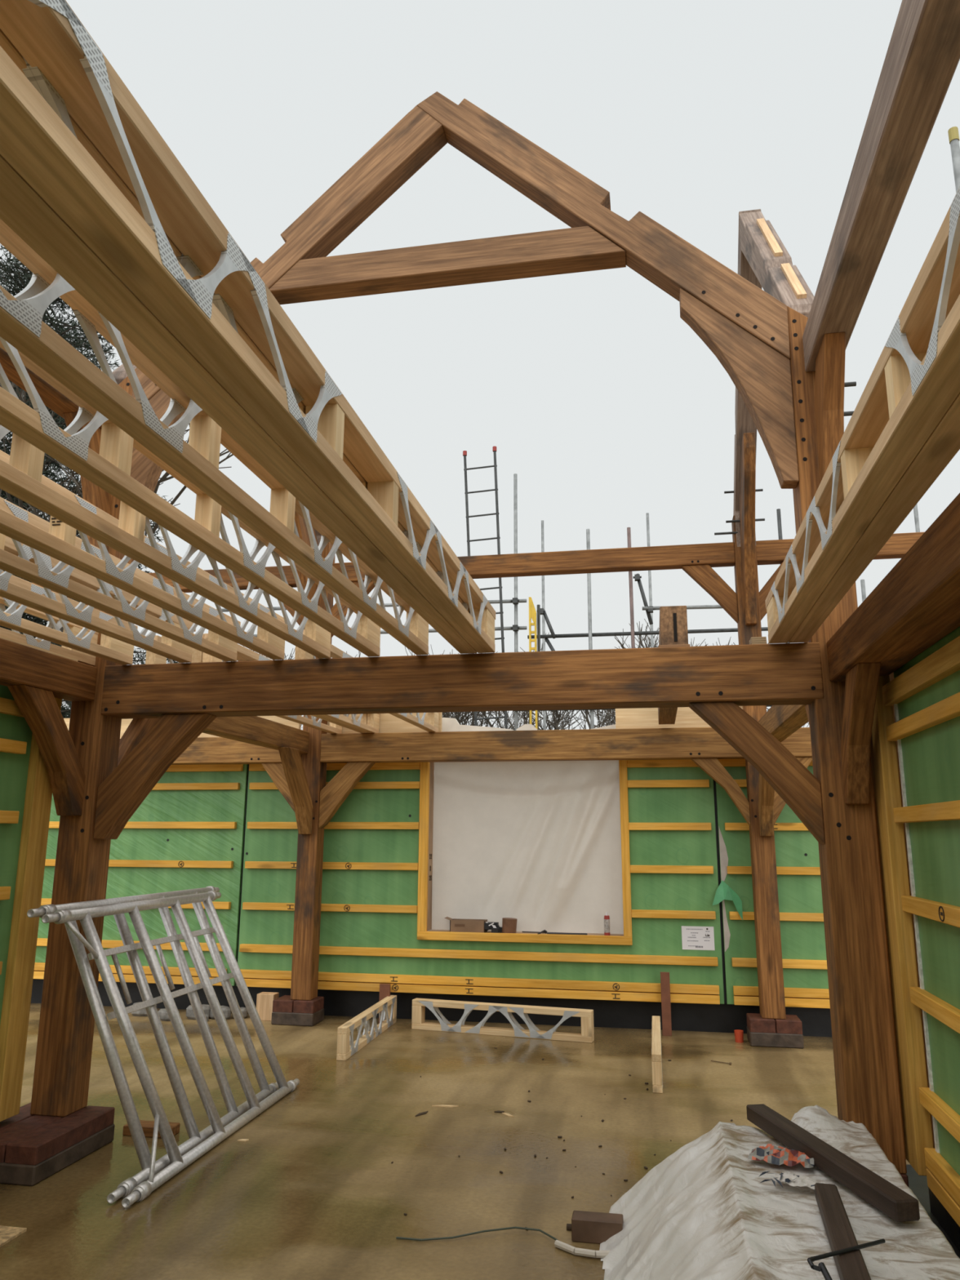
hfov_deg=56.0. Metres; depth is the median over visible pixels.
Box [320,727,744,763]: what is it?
tie beam
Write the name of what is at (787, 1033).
brick plinth
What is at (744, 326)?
roof truss
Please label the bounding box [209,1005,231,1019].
lump
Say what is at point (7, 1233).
scrap
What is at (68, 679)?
timber beam
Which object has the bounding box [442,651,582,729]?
bare tree
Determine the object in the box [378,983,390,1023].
strip
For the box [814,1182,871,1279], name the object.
dark timber
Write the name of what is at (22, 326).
joist
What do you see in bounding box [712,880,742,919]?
film
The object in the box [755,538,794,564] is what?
plate
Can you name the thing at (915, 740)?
wall
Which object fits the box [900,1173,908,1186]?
brick plinth
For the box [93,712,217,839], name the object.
brace
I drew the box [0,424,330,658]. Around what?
joist
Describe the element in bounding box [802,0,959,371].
timber beam
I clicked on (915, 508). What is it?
scaffold pole
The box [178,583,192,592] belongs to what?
plate
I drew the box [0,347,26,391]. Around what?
plate
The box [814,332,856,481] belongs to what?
brace
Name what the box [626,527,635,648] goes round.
scaffold pole
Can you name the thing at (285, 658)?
bare tree
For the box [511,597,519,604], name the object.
coupler
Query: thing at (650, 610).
coupler
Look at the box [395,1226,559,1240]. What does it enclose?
cord
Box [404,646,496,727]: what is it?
bare tree
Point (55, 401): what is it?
plate
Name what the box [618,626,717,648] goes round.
bare tree
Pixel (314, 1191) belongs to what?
floor
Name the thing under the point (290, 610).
brace
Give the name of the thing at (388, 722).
board
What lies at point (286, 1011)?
brick plinth
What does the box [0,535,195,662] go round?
joist
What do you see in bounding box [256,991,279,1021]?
block
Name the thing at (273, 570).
plate
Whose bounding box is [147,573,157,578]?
plate
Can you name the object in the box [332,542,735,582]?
timber beam
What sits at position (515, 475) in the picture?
scaffold pole
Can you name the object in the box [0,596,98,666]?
joist
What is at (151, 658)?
joist
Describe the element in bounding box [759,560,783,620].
brace
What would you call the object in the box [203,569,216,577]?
plate
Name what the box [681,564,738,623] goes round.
brace
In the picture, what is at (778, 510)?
scaffold pole
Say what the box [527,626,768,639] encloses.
scaffold ledger
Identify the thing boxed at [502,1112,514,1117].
chip
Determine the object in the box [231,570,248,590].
plate
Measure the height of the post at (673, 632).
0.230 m
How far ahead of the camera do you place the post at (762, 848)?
7.36 m
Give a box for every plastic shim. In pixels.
[749,636,766,642]
[749,638,766,644]
[750,640,766,644]
[751,642,767,644]
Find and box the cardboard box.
[444,916,487,932]
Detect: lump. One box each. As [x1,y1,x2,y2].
[131,1001,156,1016]
[158,1008,179,1021]
[186,1004,210,1019]
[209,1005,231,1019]
[232,1007,247,1018]
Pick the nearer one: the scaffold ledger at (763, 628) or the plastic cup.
the plastic cup
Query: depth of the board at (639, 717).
7.94 m
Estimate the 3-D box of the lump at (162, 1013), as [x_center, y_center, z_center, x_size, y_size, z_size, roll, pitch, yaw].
[-2.752,3.313,7.989,0.148,0.090,0.168,9,-15,-36]
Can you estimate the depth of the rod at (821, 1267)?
2.48 m
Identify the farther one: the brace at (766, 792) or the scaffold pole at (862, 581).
the scaffold pole at (862, 581)
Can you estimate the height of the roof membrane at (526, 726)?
0.295 m
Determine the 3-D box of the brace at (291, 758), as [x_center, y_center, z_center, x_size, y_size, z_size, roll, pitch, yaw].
[-1.621,1.333,7.929,0.105,0.725,0.617,-2,-12,10]
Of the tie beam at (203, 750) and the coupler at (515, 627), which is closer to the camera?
the tie beam at (203, 750)
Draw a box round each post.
[30,376,133,1116]
[290,542,335,1000]
[657,605,689,724]
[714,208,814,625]
[731,515,786,1019]
[786,306,906,1173]
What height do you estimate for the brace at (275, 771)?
0.503 m
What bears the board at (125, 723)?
on the tie beam at (203, 750)
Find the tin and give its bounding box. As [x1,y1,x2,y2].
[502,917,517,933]
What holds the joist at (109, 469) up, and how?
on the tie beam at (775, 673)
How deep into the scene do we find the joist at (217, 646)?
3.88 m
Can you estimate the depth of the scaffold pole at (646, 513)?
15.25 m
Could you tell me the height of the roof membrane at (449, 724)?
0.370 m
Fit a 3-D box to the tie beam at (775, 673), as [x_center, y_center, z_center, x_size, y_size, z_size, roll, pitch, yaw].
[-0.216,0.237,4.881,3.893,0.282,0.208,-2,-12,10]
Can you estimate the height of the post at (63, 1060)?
4.231 m
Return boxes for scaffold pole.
[513,473,518,730]
[541,520,546,729]
[586,528,594,728]
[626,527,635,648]
[645,512,653,647]
[776,508,788,643]
[860,579,866,602]
[913,503,919,532]
[947,126,959,193]
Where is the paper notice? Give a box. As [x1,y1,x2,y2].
[681,925,715,950]
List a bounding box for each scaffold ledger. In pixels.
[216,599,526,612]
[253,626,527,637]
[513,705,772,711]
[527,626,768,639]
[542,611,555,638]
[544,638,555,650]
[635,573,653,624]
[642,604,722,610]
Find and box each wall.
[0,684,62,1121]
[31,758,831,1037]
[870,626,959,1251]
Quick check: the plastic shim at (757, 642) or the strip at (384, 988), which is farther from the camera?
the strip at (384, 988)
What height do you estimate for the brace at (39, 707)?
0.642 m
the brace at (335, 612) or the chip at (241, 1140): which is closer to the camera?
the chip at (241, 1140)
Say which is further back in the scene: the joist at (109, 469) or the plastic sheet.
the plastic sheet
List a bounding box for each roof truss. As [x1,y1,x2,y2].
[112,362,321,629]
[130,91,799,492]
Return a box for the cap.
[566,1223,571,1230]
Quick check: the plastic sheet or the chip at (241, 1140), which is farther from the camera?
the plastic sheet
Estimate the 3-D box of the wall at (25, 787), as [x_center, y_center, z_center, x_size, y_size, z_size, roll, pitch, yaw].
[-3.210,0.509,1.045,0.235,2.620,8.030,-2,-12,10]
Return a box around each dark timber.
[746,1103,919,1222]
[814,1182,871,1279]
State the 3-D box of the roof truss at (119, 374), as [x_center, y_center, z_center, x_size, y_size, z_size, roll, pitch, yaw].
[-1.890,-1.731,7.356,0.170,2.907,3.459,-2,-12,10]
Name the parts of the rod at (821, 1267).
handle, rod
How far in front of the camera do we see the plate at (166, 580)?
9.00 m
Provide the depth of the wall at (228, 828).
8.02 m
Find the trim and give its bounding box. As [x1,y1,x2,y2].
[906,1164,959,1257]
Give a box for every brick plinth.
[0,1102,115,1186]
[271,995,324,1026]
[746,1013,804,1048]
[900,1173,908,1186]
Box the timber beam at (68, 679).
[0,638,97,701]
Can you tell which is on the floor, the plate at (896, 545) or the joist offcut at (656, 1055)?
the joist offcut at (656, 1055)
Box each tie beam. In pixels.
[100,642,824,719]
[171,737,302,764]
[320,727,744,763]
[781,727,812,756]
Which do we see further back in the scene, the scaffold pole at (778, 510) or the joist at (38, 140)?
the scaffold pole at (778, 510)
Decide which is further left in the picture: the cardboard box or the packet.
the cardboard box
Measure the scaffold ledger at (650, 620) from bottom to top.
0.712 m
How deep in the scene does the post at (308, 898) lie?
8.07 m
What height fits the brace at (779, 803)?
0.563 m
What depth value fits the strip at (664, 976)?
7.48 m
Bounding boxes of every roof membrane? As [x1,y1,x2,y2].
[441,717,513,731]
[515,724,537,730]
[593,724,615,728]
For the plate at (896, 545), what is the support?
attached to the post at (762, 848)
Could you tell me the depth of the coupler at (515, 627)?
11.94 m
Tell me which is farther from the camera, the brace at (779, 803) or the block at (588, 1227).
the brace at (779, 803)
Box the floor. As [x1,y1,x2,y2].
[0,1003,910,1279]
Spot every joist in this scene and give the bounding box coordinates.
[0,0,495,653]
[0,28,477,653]
[0,218,428,655]
[0,336,380,657]
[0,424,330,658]
[0,449,284,659]
[0,497,240,661]
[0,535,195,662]
[0,571,137,664]
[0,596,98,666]
[145,635,342,733]
[191,633,367,733]
[202,633,380,733]
[294,629,439,732]
[764,186,959,643]
[788,392,959,643]
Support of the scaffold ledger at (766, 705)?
attached to the scaffold pole at (778, 510)
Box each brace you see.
[7,684,85,815]
[62,412,112,548]
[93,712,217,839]
[117,718,158,765]
[261,762,294,811]
[278,746,312,834]
[283,586,301,625]
[318,761,375,828]
[330,581,374,638]
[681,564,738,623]
[688,701,825,844]
[690,757,751,826]
[758,773,774,835]
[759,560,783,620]
[773,756,812,824]
[804,704,809,725]
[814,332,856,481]
[840,662,880,804]
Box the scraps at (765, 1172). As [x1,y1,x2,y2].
[758,1170,795,1186]
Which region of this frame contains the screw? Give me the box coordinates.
[711,1060,731,1065]
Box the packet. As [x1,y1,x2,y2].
[773,1173,826,1189]
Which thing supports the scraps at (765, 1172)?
on the tarp
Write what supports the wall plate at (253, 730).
attached to the post at (63, 1060)
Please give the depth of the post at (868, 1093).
4.20 m
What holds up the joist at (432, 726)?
on the tie beam at (679, 743)
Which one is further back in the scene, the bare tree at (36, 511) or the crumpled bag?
the bare tree at (36, 511)
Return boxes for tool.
[522,929,562,933]
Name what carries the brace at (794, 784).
attached to the post at (868, 1093)
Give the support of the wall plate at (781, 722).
attached to the post at (868, 1093)
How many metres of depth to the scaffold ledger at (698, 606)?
11.57 m
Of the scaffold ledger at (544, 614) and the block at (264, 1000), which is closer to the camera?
the block at (264, 1000)
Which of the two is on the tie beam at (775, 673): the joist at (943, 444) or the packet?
the joist at (943, 444)
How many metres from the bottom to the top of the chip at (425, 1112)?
0.006 m
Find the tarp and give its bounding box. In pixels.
[599,1105,959,1279]
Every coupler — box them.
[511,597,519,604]
[511,624,519,631]
[540,608,545,614]
[632,573,641,581]
[646,606,654,613]
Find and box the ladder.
[462,446,507,728]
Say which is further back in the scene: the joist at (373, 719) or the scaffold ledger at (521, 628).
the scaffold ledger at (521, 628)
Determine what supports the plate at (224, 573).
attached to the post at (308, 898)
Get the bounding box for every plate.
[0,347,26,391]
[24,365,79,417]
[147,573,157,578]
[161,574,174,587]
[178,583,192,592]
[202,715,308,753]
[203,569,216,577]
[218,568,233,587]
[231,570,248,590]
[265,566,281,580]
[281,565,297,587]
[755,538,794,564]
[757,704,808,742]
[872,532,924,559]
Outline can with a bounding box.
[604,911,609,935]
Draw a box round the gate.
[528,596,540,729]
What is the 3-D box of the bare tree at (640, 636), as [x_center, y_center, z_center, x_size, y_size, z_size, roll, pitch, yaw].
[5.103,3.135,23.649,4.979,7.652,4.395,1,-12,-3]
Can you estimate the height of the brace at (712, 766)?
0.563 m
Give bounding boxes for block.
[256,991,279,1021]
[571,1210,622,1244]
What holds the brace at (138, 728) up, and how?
attached to the post at (63, 1060)
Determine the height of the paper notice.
0.190 m
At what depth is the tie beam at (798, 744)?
7.52 m
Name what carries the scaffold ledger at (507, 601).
attached to the scaffold pole at (515, 475)
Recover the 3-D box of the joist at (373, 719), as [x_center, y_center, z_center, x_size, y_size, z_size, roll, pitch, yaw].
[-1.268,0.418,6.809,0.070,0.230,3.300,-2,-12,10]
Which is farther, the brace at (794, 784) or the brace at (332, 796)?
the brace at (332, 796)
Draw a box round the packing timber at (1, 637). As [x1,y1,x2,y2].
[0,635,78,661]
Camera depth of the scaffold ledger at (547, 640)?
11.94 m
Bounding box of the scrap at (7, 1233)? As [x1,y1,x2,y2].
[0,1225,26,1247]
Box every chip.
[237,1138,248,1142]
[415,1111,427,1116]
[431,1104,458,1106]
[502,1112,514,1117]
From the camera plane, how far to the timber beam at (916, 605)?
3.20 m
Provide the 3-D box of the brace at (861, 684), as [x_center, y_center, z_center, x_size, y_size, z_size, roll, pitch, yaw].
[1.737,0.438,4.102,0.100,0.590,0.496,-2,-12,10]
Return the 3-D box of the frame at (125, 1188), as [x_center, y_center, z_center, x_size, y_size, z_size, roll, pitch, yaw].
[-1.736,2.110,5.158,0.673,1.260,2.056,-2,-12,10]
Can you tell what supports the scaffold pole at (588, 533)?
on the ground
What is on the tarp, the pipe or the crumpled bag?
the crumpled bag
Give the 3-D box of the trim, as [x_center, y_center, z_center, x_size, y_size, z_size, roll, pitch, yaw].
[1.386,1.703,0.288,0.600,0.005,8.780,-2,-12,10]
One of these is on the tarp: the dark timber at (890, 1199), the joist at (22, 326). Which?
the dark timber at (890, 1199)
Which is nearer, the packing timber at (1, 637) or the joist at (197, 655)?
the packing timber at (1, 637)
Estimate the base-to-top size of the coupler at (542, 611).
0.068 m
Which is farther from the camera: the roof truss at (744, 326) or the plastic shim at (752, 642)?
the roof truss at (744, 326)
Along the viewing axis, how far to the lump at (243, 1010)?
8.07 m
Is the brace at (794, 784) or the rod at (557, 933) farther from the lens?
the rod at (557, 933)
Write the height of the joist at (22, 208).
0.230 m
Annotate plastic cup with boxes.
[733,1029,743,1042]
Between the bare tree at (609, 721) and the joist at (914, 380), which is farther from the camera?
the bare tree at (609, 721)
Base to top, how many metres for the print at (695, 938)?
0.151 m
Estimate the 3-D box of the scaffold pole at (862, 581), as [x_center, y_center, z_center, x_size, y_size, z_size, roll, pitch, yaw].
[4.782,1.631,10.803,0.047,4.880,0.047,-2,-12,10]
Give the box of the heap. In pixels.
[484,921,502,933]
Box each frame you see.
[26,885,279,1204]
[41,890,299,1208]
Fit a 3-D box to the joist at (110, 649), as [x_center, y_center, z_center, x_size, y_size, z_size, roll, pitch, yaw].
[-2.517,-0.544,2.541,0.070,0.230,5.520,-2,-12,10]
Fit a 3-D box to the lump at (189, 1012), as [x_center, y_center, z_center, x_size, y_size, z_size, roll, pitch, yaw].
[-2.509,3.322,8.069,0.224,0.108,0.164,-2,-12,10]
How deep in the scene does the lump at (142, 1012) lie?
8.13 m
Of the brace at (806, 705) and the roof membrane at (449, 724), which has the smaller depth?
the brace at (806, 705)
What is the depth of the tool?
7.95 m
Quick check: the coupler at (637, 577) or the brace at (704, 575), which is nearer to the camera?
the brace at (704, 575)
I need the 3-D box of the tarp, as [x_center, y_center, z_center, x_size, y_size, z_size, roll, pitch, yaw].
[0.851,1.916,2.413,1.500,0.481,3.950,-2,-12,10]
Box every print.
[454,924,464,926]
[686,928,710,947]
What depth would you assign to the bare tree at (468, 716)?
26.01 m
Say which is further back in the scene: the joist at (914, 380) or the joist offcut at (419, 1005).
the joist offcut at (419, 1005)
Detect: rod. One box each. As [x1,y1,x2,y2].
[546,932,587,934]
[807,1238,885,1279]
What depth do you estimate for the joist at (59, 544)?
3.49 m
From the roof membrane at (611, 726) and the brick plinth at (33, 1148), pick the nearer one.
the brick plinth at (33, 1148)
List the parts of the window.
frame, frame, sill, frame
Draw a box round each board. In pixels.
[63,715,301,738]
[122,1120,180,1137]
[326,712,442,733]
[615,706,742,728]
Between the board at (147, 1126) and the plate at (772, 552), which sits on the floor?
the board at (147, 1126)
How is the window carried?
in the wall at (228, 828)
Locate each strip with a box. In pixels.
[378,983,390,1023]
[660,972,671,1035]
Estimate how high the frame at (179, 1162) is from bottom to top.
1.242 m
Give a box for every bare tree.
[0,244,177,718]
[0,368,233,705]
[251,648,295,660]
[346,650,497,724]
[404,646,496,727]
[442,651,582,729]
[449,648,582,730]
[519,632,649,729]
[583,618,732,720]
[593,629,706,726]
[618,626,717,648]
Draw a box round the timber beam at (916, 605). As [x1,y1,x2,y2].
[826,493,959,681]
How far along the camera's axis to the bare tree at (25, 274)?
18.05 m
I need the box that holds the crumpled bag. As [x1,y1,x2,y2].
[747,1143,813,1168]
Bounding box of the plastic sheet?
[431,760,623,933]
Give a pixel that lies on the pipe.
(575, 1251)
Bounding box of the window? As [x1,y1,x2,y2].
[417,760,632,945]
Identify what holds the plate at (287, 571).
attached to the post at (308, 898)
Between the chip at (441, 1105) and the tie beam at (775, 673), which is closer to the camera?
the tie beam at (775, 673)
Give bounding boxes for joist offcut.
[336,995,396,1060]
[411,998,594,1043]
[651,1015,662,1093]
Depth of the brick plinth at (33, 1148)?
4.44 m
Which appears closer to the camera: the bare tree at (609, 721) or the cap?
the cap
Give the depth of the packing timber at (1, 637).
4.68 m
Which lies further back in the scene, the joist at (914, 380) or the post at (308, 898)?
the post at (308, 898)
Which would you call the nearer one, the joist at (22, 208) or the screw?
the joist at (22, 208)
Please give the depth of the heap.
7.97 m
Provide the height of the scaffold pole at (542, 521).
7.140 m
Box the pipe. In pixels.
[554,1240,609,1257]
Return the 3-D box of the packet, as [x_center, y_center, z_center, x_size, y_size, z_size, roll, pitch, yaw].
[1.113,1.882,3.151,0.170,0.022,0.100,-6,-14,27]
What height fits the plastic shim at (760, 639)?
0.008 m
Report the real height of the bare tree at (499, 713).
7.440 m
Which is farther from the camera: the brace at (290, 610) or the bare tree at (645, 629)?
the bare tree at (645, 629)

